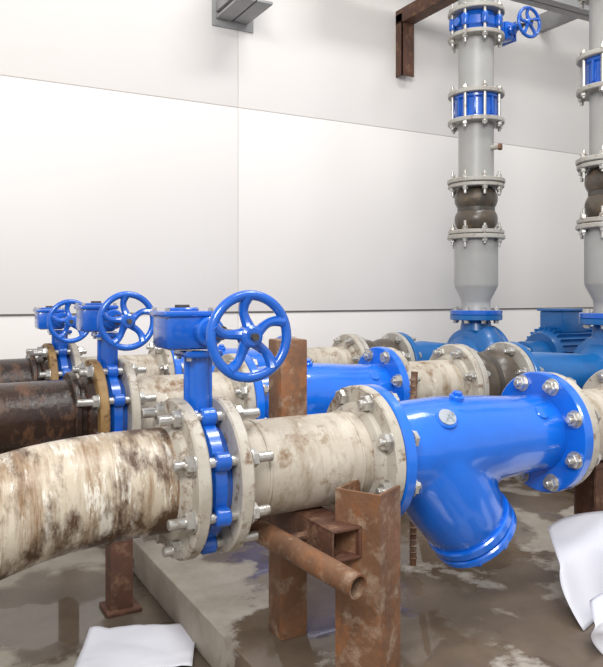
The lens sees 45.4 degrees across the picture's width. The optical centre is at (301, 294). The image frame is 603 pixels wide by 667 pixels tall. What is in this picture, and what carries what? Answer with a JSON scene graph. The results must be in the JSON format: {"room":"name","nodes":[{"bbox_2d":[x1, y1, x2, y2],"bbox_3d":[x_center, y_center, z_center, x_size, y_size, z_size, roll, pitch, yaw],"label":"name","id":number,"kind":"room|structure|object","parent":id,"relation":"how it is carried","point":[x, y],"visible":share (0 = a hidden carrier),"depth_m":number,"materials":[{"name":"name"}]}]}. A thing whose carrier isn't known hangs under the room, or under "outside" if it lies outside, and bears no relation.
{"room":"mechanical room","nodes":[
{"label":"mechanical room","id":0,"kind":"room"},
{"bbox_2d":[0,544,210,666],"bbox_3d":[1.387,1.075,1.108,13.300,0.150,7.600,0,0,-29],"label":"floor","id":1,"kind":"structure","parent":0,"point":[48,609],"depth_m":2.27,"materials":[{"name":"concrete"}]},
{"bbox_2d":[0,343,58,382],"bbox_3d":[-1.610,0.600,2.641,1.329,0.804,0.340,0,0,-29],"label":"pipe","id":2,"kind":"object","parent":1,"relation":"on","point":[26,369],"visible":0.41,"depth_m":2.83,"materials":[{"name":"metal"}]},
{"bbox_2d":[0,359,109,453],"bbox_3d":[-1.224,0.602,1.940,1.329,0.800,0.340,0,0,-29],"label":"pipe","id":3,"kind":"object","parent":1,"relation":"on","point":[31,412],"visible":0.64,"depth_m":2.10,"materials":[{"name":"metal"}]},
{"bbox_2d":[99,539,141,617],"bbox_3d":[-0.577,0.769,2.297,0.110,0.462,0.110,0,0,-29],"label":"stand","id":4,"kind":"object","parent":1,"relation":"on","point":[120,600],"visible":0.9,"depth_m":2.27,"materials":[{"name":"metal"}]},
{"bbox_2d":[72,353,268,433],"bbox_3d":[-0.445,0.372,2.370,0.628,0.340,0.340,0,0,-29],"label":"pipe","id":5,"kind":"object","parent":4,"relation":"on","point":[141,392],"visible":0.37,"depth_m":2.28,"materials":[{"name":"beige metal"}]},
{"bbox_2d":[74,291,152,431],"bbox_3d":[-0.592,0.260,2.230,0.180,0.544,0.413,0,0,-29],"label":"valve","id":6,"kind":"object","parent":5,"relation":"attached to","point":[100,319],"visible":0.71,"depth_m":2.16,"materials":[{"name":"blue paint"}]},
{"bbox_2d":[74,623,194,666],"bbox_3d":[-0.459,0.986,2.024,0.317,0.022,0.238,0,0,-5],"label":"paper sheet","id":7,"kind":"object","parent":1,"relation":"on","point":[149,645],"visible":0.94,"depth_m":2.03,"materials":[{"name":"white paper"}]},
{"bbox_2d":[250,338,400,666],"bbox_3d":[0.030,0.497,1.657,0.296,0.765,0.504,0,0,-43],"label":"support frame","id":8,"kind":"object","parent":1,"relation":"on","point":[355,549],"visible":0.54,"depth_m":1.57,"materials":[{"name":"metal"}]},
{"bbox_2d":[141,385,421,560],"bbox_3d":[-0.056,0.394,1.671,0.616,0.340,0.340,0,0,-29],"label":"pipe","id":9,"kind":"object","parent":8,"relation":"on","point":[289,463],"visible":0.77,"depth_m":1.60,"materials":[{"name":"beige metal"}]},
{"bbox_2d":[149,290,290,554],"bbox_3d":[-0.195,0.272,1.512,0.180,0.564,0.453,0,0,-29],"label":"valve","id":10,"kind":"object","parent":9,"relation":"attached to","point":[194,334],"visible":0.79,"depth_m":1.46,"materials":[{"name":"blue paint"}]},
{"bbox_2d":[133,476,602,666],"bbox_3d":[1.516,0.940,3.378,4.480,0.120,2.750,0,0,-29],"label":"concrete plinth","id":11,"kind":"object","parent":1,"relation":"on","point":[513,609],"visible":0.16,"depth_m":2.05,"materials":[{"name":"grey concrete"}]},
{"bbox_2d":[409,371,417,565],"bbox_3d":[0.364,0.565,2.349,0.030,0.631,0.027,0,0,-29],"label":"rod","id":12,"kind":"object","parent":1,"relation":"on","point":[414,375],"visible":0.37,"depth_m":2.34,"materials":[{"name":"metal"}]},
{"bbox_2d":[548,511,602,630],"bbox_3d":[0.897,0.717,2.016,0.380,0.323,0.291,0,0,4],"label":"crumpled paper","id":13,"kind":"object","parent":1,"relation":"on","point":[577,539],"visible":0.91,"depth_m":2.00,"materials":[{"name":"white paper"}]},
{"bbox_2d":[574,460,602,513],"bbox_3d":[0.891,0.690,2.194,0.120,0.380,0.120,0,0,-29],"label":"support post","id":14,"kind":"object","parent":1,"relation":"on","point":[588,495],"visible":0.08,"depth_m":2.20,"materials":[{"name":"metal"}]},
{"bbox_2d":[513,369,602,491],"bbox_3d":[0.836,0.394,2.163,0.423,0.340,0.340,0,0,-29],"label":"pipe","id":15,"kind":"object","parent":14,"relation":"on","point":[591,393],"visible":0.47,"depth_m":2.01,"materials":[{"name":"metal"}]},
{"bbox_2d":[365,371,593,567],"bbox_3d":[0.435,0.473,1.942,0.624,0.503,0.344,0,0,-29],"label":"y-strainer","id":16,"kind":"object","parent":15,"relation":"attached to","point":[469,444],"visible":0.84,"depth_m":1.84,"materials":[{"name":"blue paint"}]},
{"bbox_2d":[590,593,602,654],"bbox_3d":[0.900,0.758,1.751,0.380,0.240,0.132,0,0,15],"label":"crumpled paper","id":17,"kind":"object","parent":1,"relation":"on","point":[596,603],"visible":1,"depth_m":1.76,"materials":[{"name":"white paper"}]},
{"bbox_3d":[1.870,0.790,3.648,1.600,0.180,0.600,0,0,-29],"label":"base block","id":18,"kind":"object","parent":1,"relation":"on","visible":0},
{"bbox_2d":[510,318,602,388],"bbox_3d":[1.688,0.394,3.547,1.816,0.613,0.480,0,0,-29],"label":"pump","id":19,"kind":"object","parent":18,"relation":"on","point":[586,360],"visible":0.36,"depth_m":3.20,"materials":[{"name":"blue paint"}]},
{"bbox_2d":[433,342,543,395],"bbox_3d":[0.760,0.372,3.035,0.440,0.340,0.340,0,0,-29],"label":"expansion joint","id":20,"kind":"object","parent":19,"relation":"attached to","point":[500,363],"visible":0.42,"depth_m":2.95,"materials":[{"name":"grey paint"}]},
{"bbox_2d":[575,0,602,328],"bbox_3d":[1.476,-1.570,3.430,0.320,3.460,0.320,0,0,2],"label":"riser pipe","id":21,"kind":"object","parent":19,"relation":"on","point":[589,226],"visible":0.95,"depth_m":3.39,"materials":[{"name":"grey metal"}]},
{"bbox_2d":[586,54,600,84],"bbox_3d":[1.476,-1.050,3.430,0.264,0.132,0.264,0,0,-29],"label":"valve","id":22,"kind":"object","parent":21,"relation":"on","point":[593,64],"visible":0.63,"depth_m":3.37,"materials":[{"name":"blue paint"}]},
{"bbox_3d":[2.256,0.790,2.948,1.600,0.180,0.600,0,0,-29],"label":"base block","id":23,"kind":"object","parent":1,"relation":"on","visible":0},
{"bbox_3d":[2.074,0.404,2.847,1.816,0.591,0.480,0,0,-29],"label":"pump","id":24,"kind":"object","parent":23,"relation":"on","visible":0},
{"bbox_2d":[597,370,602,381],"bbox_3d":[1.151,0.394,2.337,0.444,0.340,0.340,0,0,-29],"label":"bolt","id":25,"kind":"object","parent":24,"relation":"attached to","point":[600,374],"visible":0.12,"depth_m":2.29,"materials":[{"name":"grey paint"}]},
{"bbox_3d":[1.382,0.790,4.292,1.600,0.180,0.600,0,0,-29],"label":"base block","id":26,"kind":"object","parent":1,"relation":"on","visible":0},
{"bbox_2d":[396,308,592,360],"bbox_3d":[1.250,0.392,4.220,1.700,0.617,0.480,0,0,-29],"label":"pump","id":27,"kind":"object","parent":26,"relation":"on","point":[560,330],"visible":0.31,"depth_m":4.21,"materials":[{"name":"blue paint"}]},
{"bbox_2d":[333,332,421,361],"bbox_3d":[0.377,0.368,3.737,0.449,0.340,0.340,0,0,-29],"label":"expansion joint","id":28,"kind":"object","parent":27,"relation":"attached to","point":[397,341],"visible":0.31,"depth_m":3.69,"materials":[{"name":"grey paint"}]},
{"bbox_2d":[447,0,504,323],"bbox_3d":[0.988,-1.571,4.075,0.320,3.459,0.320,0,0,30],"label":"riser pipe","id":29,"kind":"object","parent":27,"relation":"on","point":[475,242],"visible":0.95,"depth_m":3.98,"materials":[{"name":"grey metal"}]},
{"bbox_2d":[454,91,496,117],"bbox_3d":[0.988,-1.050,4.075,0.264,0.132,0.264,0,0,-29],"label":"valve","id":30,"kind":"object","parent":29,"relation":"on","point":[474,99],"visible":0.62,"depth_m":3.97,"materials":[{"name":"blue paint"}]},
{"bbox_2d":[449,6,540,46],"bbox_3d":[1.075,-1.520,4.082,0.452,0.179,0.365,0,0,-29],"label":"valve","id":31,"kind":"object","parent":29,"relation":"attached to","point":[473,17],"visible":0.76,"depth_m":4.00,"materials":[{"name":"blue paint"}]},
{"bbox_2d":[0,398,212,579],"bbox_3d":[-0.629,0.613,1.211,1.111,0.778,0.343,0,0,-44],"label":"pipe","id":32,"kind":"object","parent":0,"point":[58,498],"visible":0.92,"depth_m":1.39,"materials":[{"name":"beige metal"}]},
{"bbox_2d":[0,0,593,358],"bbox_3d":[-0.401,-1.600,4.348,13.300,5.200,0.200,0,0,-29],"label":"wall","id":33,"kind":"structure","parent":0,"point":[168,156],"depth_m":4.34,"materials":[{"name":"paint"}]},
{"bbox_2d":[212,0,272,32],"bbox_3d":[-0.321,-1.730,4.078,0.260,0.340,0.350,0,0,-29],"label":"bracket","id":34,"kind":"object","parent":33,"relation":"attached to","point":[239,15],"visible":1,"depth_m":4.12,"materials":[{"name":"grey metal"}]},
{"bbox_2d":[0,307,592,315],"bbox_3d":[-0.354,0.101,4.262,13.300,0.010,0.016,0,0,-29],"label":"trim","id":35,"kind":"structure","parent":33,"relation":"attached to","point":[555,307],"depth_m":4.58,"materials":[{"name":"grey metal"}]},
{"bbox_2d":[396,0,457,77],"bbox_3d":[0.812,-1.670,4.572,0.100,0.440,0.580,0,0,-29],"label":"wall bracket","id":36,"kind":"object","parent":33,"relation":"attached to","point":[416,11],"visible":1,"depth_m":4.75,"materials":[{"name":"metal"}]},
{"bbox_2d":[510,0,588,32],"bbox_3d":[2.827,-2.060,5.741,6.100,0.160,0.480,0,0,-29],"label":"steel beam","id":37,"kind":"structure","parent":33,"relation":"attached to","point":[560,12],"depth_m":5.05,"materials":[{"name":"grey metal"}]},
{"bbox_3d":[-0.964,0.769,2.998,0.110,0.462,0.110,0,0,-29],"label":"stand","id":38,"kind":"object","parent":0,"visible":0},
{"bbox_2d":[26,342,183,379],"bbox_3d":[-0.832,0.368,3.070,0.631,0.340,0.340,0,0,-29],"label":"pipe","id":39,"kind":"object","parent":38,"relation":"on","point":[158,361],"visible":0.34,"depth_m":3.05,"materials":[{"name":"beige metal"}]},
{"bbox_2d":[33,299,88,379],"bbox_3d":[-0.980,0.272,2.924,0.178,0.512,0.423,0,0,-29],"label":"valve","id":40,"kind":"object","parent":39,"relation":"attached to","point":[49,318],"visible":0.65,"depth_m":2.88,"materials":[{"name":"blue paint"}]},
{"bbox_3d":[0.504,0.679,2.894,0.120,0.402,0.120,0,0,-29],"label":"support post","id":41,"kind":"object","parent":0,"visible":0},
{"bbox_2d":[363,344,483,398],"bbox_3d":[0.449,0.372,2.863,0.425,0.340,0.340,0,0,-29],"label":"pipe","id":42,"kind":"object","parent":41,"relation":"on","point":[437,376],"visible":0.33,"depth_m":2.82,"materials":[{"name":"beige metal"}]},
{"bbox_2d":[235,347,409,418],"bbox_3d":[0.048,0.452,2.642,0.624,0.503,0.344,0,0,-29],"label":"y-strainer","id":43,"kind":"object","parent":42,"relation":"attached to","point":[323,379],"visible":0.22,"depth_m":2.60,"materials":[{"name":"blue paint"}]},
{"bbox_3d":[0.118,0.677,3.594,0.120,0.406,0.120,0,0,-29],"label":"support post","id":44,"kind":"object","parent":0,"visible":0},
{"bbox_2d":[274,334,364,363],"bbox_3d":[0.064,0.368,3.565,0.419,0.340,0.340,0,0,-29],"label":"pipe","id":45,"kind":"object","parent":44,"relation":"on","point":[341,353],"visible":0.12,"depth_m":3.54,"materials":[{"name":"beige metal"}]},
{"bbox_2d":[171,336,291,373],"bbox_3d":[-0.339,0.448,3.343,0.624,0.503,0.344,0,0,-29],"label":"y-strainer","id":46,"kind":"object","parent":45,"relation":"attached to","point":[254,354],"visible":0.06,"depth_m":3.29,"materials":[{"name":"blue paint"}]}
]}

